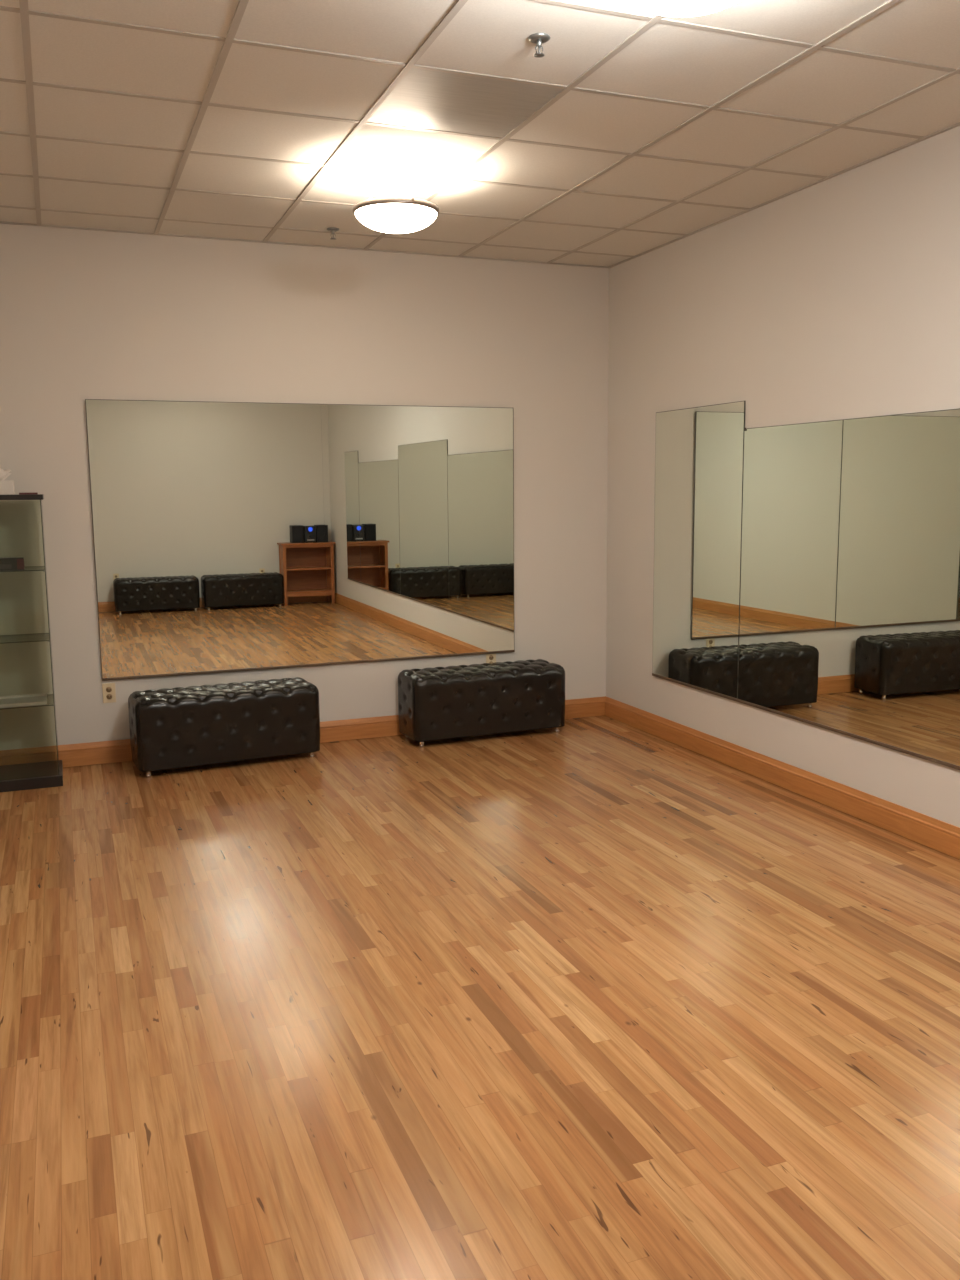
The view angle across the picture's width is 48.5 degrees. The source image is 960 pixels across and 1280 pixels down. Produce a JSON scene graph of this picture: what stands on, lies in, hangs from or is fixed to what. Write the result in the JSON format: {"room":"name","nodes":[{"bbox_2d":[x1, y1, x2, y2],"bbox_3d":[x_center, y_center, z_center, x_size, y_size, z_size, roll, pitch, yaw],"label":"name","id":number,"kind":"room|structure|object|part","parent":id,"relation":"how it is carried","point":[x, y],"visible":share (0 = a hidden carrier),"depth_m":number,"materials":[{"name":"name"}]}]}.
{"room":"exercise studio","nodes":[
{"label":"exercise studio","id":0,"kind":"room"},
{"bbox_2d":[0,223,608,749],"bbox_3d":[-1.097,-0.903,6.574,4.420,3.130,0.120,-4,9,-21],"label":"wall","id":1,"kind":"structure","parent":0,"point":[85,314],"depth_m":6.34,"materials":[{"name":"paint"}]},
{"bbox_2d":[102,683,115,702],"bbox_3d":[-2.175,0.311,6.245,0.072,0.116,0.008,-4,9,-21],"label":"wall outlet","id":2,"kind":"object","parent":1,"relation":"attached to","point":[109,693],"visible":1,"depth_m":6.24,"materials":[{"name":"beige plastic"}]},
{"bbox_2d":[85,399,328,680],"bbox_3d":[-1.587,-0.598,6.342,1.345,1.609,0.011,-4,9,-21],"label":"wall mirror","id":3,"kind":"object","parent":1,"relation":"attached to","point":[208,517],"visible":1,"depth_m":6.33,"materials":[{"name":"silver glass"}]},
{"bbox_3d":[-1.579,0.190,6.455,1.345,0.016,0.010,-4,9,-21],"label":"rail","id":4,"kind":"part","parent":3,"relation":"part of","materials":[{"name":"brown metal"}]},
{"bbox_2d":[0,696,605,767],"bbox_3d":[-1.049,0.587,6.724,4.162,0.132,0.018,-4,9,-21],"label":"baseboard","id":5,"kind":"structure","parent":1,"relation":"attached to","point":[113,751],"depth_m":6.32,"materials":[{"name":"brown wood"}]},
{"bbox_2d":[321,404,514,664],"bbox_3d":[-0.369,-0.677,6.817,1.273,1.609,0.011,-4,9,-21],"label":"wall mirror","id":6,"kind":"object","parent":1,"relation":"attached to","point":[419,500],"visible":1,"depth_m":6.80,"materials":[{"name":"silver glass"}]},
{"bbox_3d":[-0.361,0.111,6.930,1.273,0.016,0.010,-4,9,-21],"label":"rail","id":7,"kind":"part","parent":6,"relation":"part of","materials":[{"name":"brown metal"}]},
{"bbox_2d":[486,653,495,663],"bbox_3d":[0.075,0.138,7.112,0.072,0.116,0.008,-4,9,-21],"label":"wall outlet","id":8,"kind":"object","parent":1,"relation":"attached to","point":[490,658],"visible":0.67,"depth_m":7.11,"materials":[{"name":"beige plastic"}]},
{"bbox_2d":[0,715,959,1279],"bbox_3d":[0.439,1.201,2.962,4.420,0.050,8.440,-4,9,-21],"label":"floor","id":9,"kind":"structure","parent":0,"point":[603,997],"depth_m":3.17,"materials":[{"name":"brown wood"}]},
{"bbox_2d":[0,494,62,791],"bbox_3d":[-2.555,0.006,5.796,0.438,1.578,0.378,-4,9,-21],"label":"display cabinet","id":10,"kind":"object","parent":9,"relation":"on","point":[26,776],"visible":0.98,"depth_m":5.79,"materials":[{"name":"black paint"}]},
{"bbox_2d":[0,469,14,494],"bbox_3d":[-2.584,-0.849,5.693,0.170,0.144,0.120,-4,9,-21],"label":"tissue box","id":11,"kind":"object","parent":10,"relation":"on","point":[7,487],"visible":1,"depth_m":5.67,"materials":[{"name":"beige paper"}]},
{"bbox_2d":[0,557,24,570],"bbox_3d":[-2.542,-0.403,5.647,0.230,0.066,0.102,-4,9,-21],"label":"box","id":12,"kind":"object","parent":10,"relation":"on","point":[6,563],"visible":1,"depth_m":5.62,"materials":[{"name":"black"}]},
{"bbox_2d":[0,564,11,568],"bbox_3d":[-2.508,-0.386,5.608,0.075,0.024,0.002,-4,9,-21],"label":"print","id":13,"kind":"object","parent":12,"relation":"attached to","point":[2,566],"depth_m":5.61,"materials":[{"name":"grey"}]},
{"bbox_2d":[0,566,44,571],"bbox_3d":[-2.560,-0.380,5.744,0.394,0.005,0.328,-4,9,-21],"label":"shelf","id":14,"kind":"object","parent":10,"relation":"attached to","point":[27,568],"depth_m":5.76,"materials":[{"name":"clear glass"}]},
{"bbox_2d":[0,633,48,643],"bbox_3d":[-2.557,-0.006,5.797,0.394,0.005,0.328,-4,9,-21],"label":"shelf","id":15,"kind":"object","parent":10,"relation":"attached to","point":[36,637],"depth_m":5.83,"materials":[{"name":"clear glass"}]},
{"bbox_2d":[0,693,53,709],"bbox_3d":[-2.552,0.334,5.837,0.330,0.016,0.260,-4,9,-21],"label":"shelf","id":16,"kind":"object","parent":10,"relation":"on","point":[29,699],"visible":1,"depth_m":5.87,"materials":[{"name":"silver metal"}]},
{"bbox_3d":[-2.370,-0.022,5.870,0.004,1.490,0.338,-4,9,-21],"label":"panel","id":17,"kind":"part","parent":10,"relation":"part of","materials":[{"name":"clear glass"}]},
{"bbox_2d":[128,677,319,776],"bbox_3d":[-1.496,0.497,6.278,1.061,0.448,0.376,-4,9,-25],"label":"tufted ottoman","id":18,"kind":"object","parent":9,"relation":"on","point":[178,727],"visible":1,"depth_m":6.11,"materials":[{"name":"black leather"}]},
{"bbox_2d":[398,659,564,746],"bbox_3d":[0.017,0.394,6.901,1.061,0.448,0.376,-4,9,-23],"label":"tufted ottoman","id":19,"kind":"object","parent":9,"relation":"on","point":[449,702],"visible":1,"depth_m":6.72,"materials":[{"name":"black leather"}]},
{"bbox_2d":[0,0,959,267],"bbox_3d":[0.409,-1.894,2.522,4.420,0.156,8.440,-4,9,-21],"label":"ceiling","id":20,"kind":"structure","parent":0,"point":[232,120],"depth_m":4.15,"materials":[{"name":"tile"}]},
{"bbox_2d":[327,227,338,239],"bbox_3d":[-0.821,-2.269,5.952,0.071,0.056,0.071,-4,9,-21],"label":"sprinkler","id":21,"kind":"object","parent":20,"relation":"attached to","point":[332,230],"visible":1,"depth_m":5.94,"materials":[{"name":"silver metal"}]},
{"bbox_2d":[353,167,438,233],"bbox_3d":[-0.386,-2.019,4.899,0.398,0.263,0.401,-4,9,-21],"label":"ceiling lamp","id":22,"kind":"object","parent":20,"relation":"hanging from","point":[396,215],"visible":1,"depth_m":4.81,"materials":[{"name":"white glass"}]},
{"bbox_3d":[-0.497,-2.053,4.905,0.185,0.160,0.014,0,8,2],"label":"arm","id":23,"kind":"part","parent":22,"relation":"part of","materials":[{"name":"silver metal"}]},
{"bbox_3d":[-0.387,-2.023,4.900,0.016,0.214,0.016,-4,9,-21],"label":"stem","id":24,"kind":"part","parent":22,"relation":"part of","materials":[{"name":"white metal"}]},
{"bbox_3d":[-0.386,-1.929,4.914,0.380,0.080,0.380,-4,9,-21],"label":"lamp shade","id":25,"kind":"part","parent":22,"relation":"part of","materials":[{"name":"white glass"}]},
{"bbox_3d":[-0.336,-2.039,4.799,0.025,0.160,0.184,-4,9,-21],"label":"arm","id":26,"kind":"part","parent":22,"relation":"part of","materials":[{"name":"silver metal"}]},
{"bbox_2d":[367,68,562,137],"bbox_3d":[-0.072,-2.040,4.055,0.584,0.013,0.584,-4,9,-21],"label":"ceiling panel","id":27,"kind":"object","parent":20,"relation":"attached to","point":[425,99],"visible":0.8,"depth_m":4.03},
{"bbox_2d":[528,33,549,57],"bbox_3d":[0.192,-1.924,3.451,0.072,0.056,0.072,-4,9,-21],"label":"sprinkler","id":28,"kind":"object","parent":20,"relation":"attached to","point":[538,39],"visible":1,"depth_m":3.44,"materials":[{"name":"silver metal"}]},
{"bbox_2d":[628,0,739,16],"bbox_3d":[0.521,-1.703,2.613,0.398,0.263,0.401,-4,9,-21],"label":"ceiling lamp","id":29,"kind":"object","parent":20,"relation":"hanging from","point":[672,8],"visible":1,"depth_m":2.67,"materials":[{"name":"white glass"}]},
{"bbox_2d":[606,126,959,827],"bbox_3d":[2.425,-0.502,3.514,0.120,3.130,8.200,-4,9,-21],"label":"wall","id":30,"kind":"structure","parent":0,"point":[837,297],"depth_m":5.41,"materials":[{"name":"paint"}]},
{"bbox_2d":[652,401,744,701],"bbox_3d":[1.271,-0.533,6.301,0.010,1.657,0.927,-4,9,-21],"label":"wall mirror","id":31,"kind":"object","parent":30,"relation":"attached to","point":[699,451],"visible":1,"depth_m":6.25,"materials":[{"name":"silver glass"}]},
{"bbox_3d":[1.279,0.279,6.417,0.010,0.016,0.927,-4,9,-21],"label":"rail","id":32,"kind":"part","parent":31,"relation":"part of","materials":[{"name":"brown metal"}]},
{"bbox_2d":[605,697,959,858],"bbox_3d":[2.378,0.984,3.691,0.018,0.132,8.182,-4,9,-21],"label":"baseboard","id":33,"kind":"structure","parent":30,"relation":"attached to","point":[936,834],"depth_m":5.47,"materials":[{"name":"brown wood"}]},
{"bbox_2d":[737,409,959,769],"bbox_3d":[1.752,-0.294,5.098,0.011,1.513,1.698,-4,9,-21],"label":"wall mirror","id":34,"kind":"object","parent":30,"relation":"attached to","point":[849,624],"visible":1,"depth_m":5.02,"materials":[{"name":"silver glass"}]},
{"bbox_3d":[1.760,0.447,5.204,0.010,0.016,1.698,-4,9,-21],"label":"rail","id":35,"kind":"part","parent":34,"relation":"part of","materials":[{"name":"brown metal"}]}
]}

